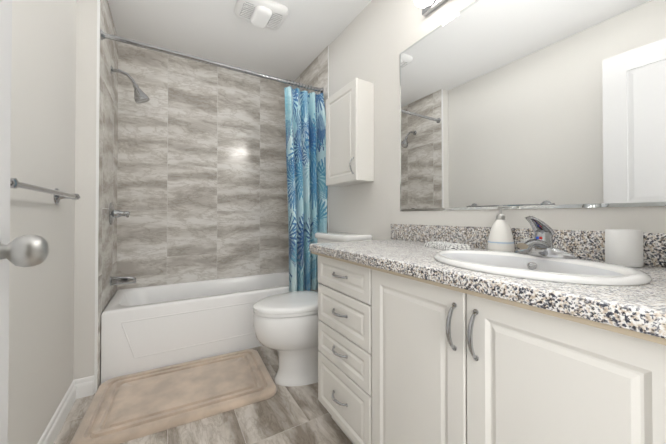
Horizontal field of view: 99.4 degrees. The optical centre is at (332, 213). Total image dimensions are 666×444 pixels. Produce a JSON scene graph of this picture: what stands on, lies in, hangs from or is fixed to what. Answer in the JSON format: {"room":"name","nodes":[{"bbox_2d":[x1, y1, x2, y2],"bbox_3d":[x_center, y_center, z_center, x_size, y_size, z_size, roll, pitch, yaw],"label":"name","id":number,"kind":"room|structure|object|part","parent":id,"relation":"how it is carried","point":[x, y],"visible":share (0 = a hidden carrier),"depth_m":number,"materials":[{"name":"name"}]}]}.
{"room":"bathroom","nodes":[
{"label":"bathroom","id":0,"kind":"room"},
{"bbox_2d":[8,0,75,443],"bbox_3d":[-0.613,-0.206,0.040,0.120,2.472,3.550,0,-1,-30],"label":"wall","id":1,"kind":"structure","parent":0,"point":[41,296],"depth_m":1.18,"materials":[{"name":"white paint"}]},
{"bbox_2d":[10,178,79,203],"bbox_3d":[-1.089,-0.083,1.047,0.082,0.076,0.784,0,-1,-30],"label":"towel rail","id":2,"kind":"object","parent":1,"relation":"attached to","point":[57,193],"visible":0.85,"depth_m":1.02,"materials":[{"name":"silver metal"}]},
{"bbox_2d":[37,375,93,443],"bbox_3d":[-0.863,0.983,0.661,0.091,0.105,2.208,0,-1,-30],"label":"baseboard","id":3,"kind":"structure","parent":1,"relation":"attached to","point":[81,388],"depth_m":1.44,"materials":[{"name":"white paint"}]},
{"bbox_2d":[73,0,117,389],"bbox_3d":[-1.689,-0.189,1.968,0.222,2.472,0.865,0,-1,-30],"label":"wall","id":4,"kind":"structure","parent":0,"point":[85,190],"depth_m":1.64,"materials":[{"name":"paint"}]},
{"bbox_2d":[94,0,99,393],"bbox_3d":[-1.381,-0.192,1.654,0.012,2.472,0.014,0,-1,-30],"label":"trim","id":5,"kind":"structure","parent":4,"relation":"attached to","point":[97,198],"depth_m":1.65,"materials":[{"name":"white paint"}]},
{"bbox_2d":[109,202,129,224],"bbox_3d":[-1.552,0.003,2.062,0.111,0.164,0.164,0,-1,-30],"label":"shower valve","id":6,"kind":"object","parent":4,"relation":"attached to","point":[113,213],"visible":1,"depth_m":2.03,"materials":[{"name":"silver metal"}]},
{"bbox_2d":[110,276,135,285],"bbox_3d":[-1.534,0.488,2.068,0.153,0.068,0.068,0,-1,-30],"label":"tub spout","id":7,"kind":"object","parent":4,"relation":"attached to","point":[116,280],"visible":0.98,"depth_m":2.04,"materials":[{"name":"silver metal"}]},
{"bbox_2d":[111,65,149,103],"bbox_3d":[-1.485,-0.937,2.075,0.231,0.234,0.098,0,-1,-30],"label":"shower head","id":8,"kind":"object","parent":4,"relation":"attached to","point":[140,96],"visible":1,"depth_m":2.07},
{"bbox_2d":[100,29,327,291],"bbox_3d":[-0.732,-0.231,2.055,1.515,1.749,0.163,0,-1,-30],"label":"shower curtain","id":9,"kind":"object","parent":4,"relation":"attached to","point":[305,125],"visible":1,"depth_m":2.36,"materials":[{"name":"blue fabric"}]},
{"bbox_2d":[54,346,352,443],"bbox_3d":[-0.088,1.067,0.857,1.926,0.060,4.445,0,-1,-30],"label":"floor","id":10,"kind":"structure","parent":0,"point":[292,415],"depth_m":1.39,"materials":[{"name":"tile"}]},
{"bbox_2d":[70,349,276,443],"bbox_3d":[-0.862,1.029,1.673,0.936,0.029,0.616,0,-1,-27],"label":"bath mat","id":11,"kind":"object","parent":10,"relation":"on","point":[125,408],"visible":1,"depth_m":1.57,"materials":[{"name":"beige fabric"}]},
{"bbox_2d":[101,271,317,383],"bbox_3d":[-0.934,0.834,2.389,1.511,0.435,0.644,0,-1,-30],"label":"bathtub","id":12,"kind":"object","parent":10,"relation":"on","point":[146,328],"visible":0.75,"depth_m":2.00,"materials":[{"name":"white ceramic"}]},
{"bbox_2d":[253,232,371,386],"bbox_3d":[-0.160,0.594,1.867,0.729,0.904,0.462,0,-1,-30],"label":"toilet","id":13,"kind":"object","parent":10,"relation":"on","point":[285,325],"visible":0.48,"depth_m":1.70,"materials":[{"name":"white ceramic"}]},
{"bbox_3d":[-0.255,0.576,1.811,0.508,0.054,0.384,0,-1,-30],"label":"seat","id":14,"kind":"part","parent":13,"relation":"part of","materials":[{"name":"white ceramic"}]},
{"bbox_3d":[0.066,0.396,2.002,0.197,0.422,0.438,0,-1,-30],"label":"tank","id":15,"kind":"part","parent":13,"relation":"part of","materials":[{"name":"white ceramic"}]},
{"bbox_3d":[0.061,0.164,2.001,0.217,0.042,0.462,0,-1,-30],"label":"tank lid","id":16,"kind":"part","parent":13,"relation":"part of","materials":[{"name":"white ceramic"}]},
{"bbox_2d":[311,252,665,443],"bbox_3d":[0.473,0.618,0.959,0.557,0.842,1.324,0,-1,-30],"label":"bathroom vanity","id":17,"kind":"object","parent":10,"relation":"on","point":[543,333],"depth_m":0.70,"materials":[{"name":"white wood"}]},
{"bbox_2d":[309,240,665,335],"bbox_3d":[0.468,0.173,0.970,0.558,0.048,1.366,0,-1,-30],"label":"countertop","id":18,"kind":"structure","parent":17,"relation":"on","point":[645,310],"depth_m":0.57,"materials":[{"name":"multicoloured stone"}]},
{"bbox_2d":[424,241,470,249],"bbox_3d":[0.489,0.139,1.220,0.105,0.021,0.190,0,-1,-17],"label":"hand towel","id":19,"kind":"object","parent":18,"relation":"on","point":[445,245],"visible":1,"depth_m":1.16,"materials":[{"name":"fabric"}]},
{"bbox_2d":[488,206,514,251],"bbox_3d":[0.646,0.060,1.087,0.089,0.178,0.090,0,-1,-30],"label":"soap dispenser","id":20,"kind":"object","parent":18,"relation":"on","point":[500,237],"visible":0.98,"depth_m":1.06,"materials":[{"name":"white ceramic"}]},
{"bbox_2d":[401,244,665,295],"bbox_3d":[0.522,0.197,0.792,0.372,0.136,0.500,0,-1,-30],"label":"sink","id":21,"kind":"object","parent":18,"relation":"in","point":[587,273],"depth_m":0.73,"materials":[{"name":"white ceramic"}]},
{"bbox_2d":[513,216,580,255],"bbox_3d":[0.602,0.089,0.840,0.154,0.162,0.164,0,-1,-30],"label":"faucet","id":22,"kind":"object","parent":21,"relation":"on","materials":[{"name":"silver metal"}]},
{"bbox_2d":[605,229,643,267],"bbox_3d":[0.814,0.096,0.791,0.075,0.100,0.075,0,-1,-30],"label":"tumbler","id":23,"kind":"object","parent":18,"relation":"on","point":[623,247],"visible":0.92,"depth_m":0.76,"materials":[{"name":"white ceramic"}]},
{"bbox_2d":[117,42,291,289],"bbox_3d":[-1.126,-0.182,2.732,1.764,2.472,0.120,0,-1,-30],"label":"wall","id":24,"kind":"structure","parent":0,"point":[201,181],"depth_m":2.59,"materials":[{"name":"tile"}]},
{"bbox_2d":[108,0,371,81],"bbox_3d":[-0.088,-1.464,0.880,1.926,0.060,4.445,0,-1,-30],"label":"ceiling","id":25,"kind":"structure","parent":0,"point":[299,40],"depth_m":2.20,"materials":[{"name":"white paint"}]},
{"bbox_2d":[234,0,287,29],"bbox_3d":[-0.504,-1.390,1.984,0.336,0.068,0.256,0,-1,-30],"label":"fan","id":26,"kind":"object","parent":25,"relation":"attached to","point":[270,14],"visible":1,"depth_m":1.94,"materials":[{"name":"white plastic"}]},
{"bbox_2d":[329,0,665,239],"bbox_3d":[0.672,-0.195,1.299,0.120,2.472,4.415,0,-1,-30],"label":"wall","id":27,"kind":"structure","parent":0,"point":[373,40],"depth_m":1.73,"materials":[{"name":"white paint"}]},
{"bbox_2d":[292,46,328,231],"bbox_3d":[-0.241,-0.182,2.722,0.008,2.472,0.795,0,-1,-30],"label":"wall tiles","id":28,"kind":"structure","parent":27,"relation":"attached to","point":[315,72],"depth_m":2.50,"materials":[{"name":"grey tile"}]},
{"bbox_2d":[326,78,373,186],"bbox_3d":[0.095,-0.534,1.987,0.174,0.650,0.396,0,-1,-30],"label":"upper cabinet","id":29,"kind":"object","parent":27,"relation":"attached to","point":[350,133],"visible":1,"depth_m":1.86,"materials":[{"name":"white wood"}]},
{"bbox_3d":[0.053,-0.534,1.962,0.018,0.650,0.396,0,-1,-30],"label":"door","id":30,"kind":"part","parent":29,"relation":"part of","materials":[{"name":"white wood"}]},
{"bbox_2d":[414,0,446,16],"bbox_3d":[0.637,-1.085,1.116,0.131,0.111,0.802,0,-1,-30],"label":"sconce","id":31,"kind":"object","parent":27,"relation":"attached to","point":[428,7],"visible":1,"depth_m":1.41,"materials":[{"name":"silver metal"}]},
{"bbox_2d":[389,224,665,263],"bbox_3d":[0.699,0.104,1.107,0.020,0.091,1.366,0,-1,-30],"label":"backsplash","id":32,"kind":"structure","parent":27,"relation":"attached to","point":[591,243],"depth_m":0.97,"materials":[{"name":"multicoloured stone"}]},
{"bbox_2d":[400,0,665,210],"bbox_3d":[0.721,-0.479,1.093,0.006,0.924,1.297,0,-1,-30],"label":"mirror","id":33,"kind":"object","parent":27,"relation":"attached to","point":[527,104],"visible":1,"depth_m":1.04,"materials":[{"name":"clear glass"}]},
{"bbox_3d":[0.192,-1.274,-0.051,0.835,0.337,0.120,0,-1,-30],"label":"wall","id":34,"kind":"structure","parent":0,"visible":0},
{"bbox_2d":[0,0,48,443],"bbox_3d":[-0.358,-0.025,0.165,0.103,2.088,0.805,0,-1,-30],"label":"door","id":35,"kind":"structure","parent":34,"relation":"in","point":[27,251],"depth_m":0.48,"materials":[{"name":"grey paint"}]},
{"bbox_3d":[-0.510,0.062,0.458,0.068,0.062,0.062,0,-1,-30],"label":"knob","id":36,"kind":"part","parent":35,"relation":"part of","materials":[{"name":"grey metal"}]}
]}

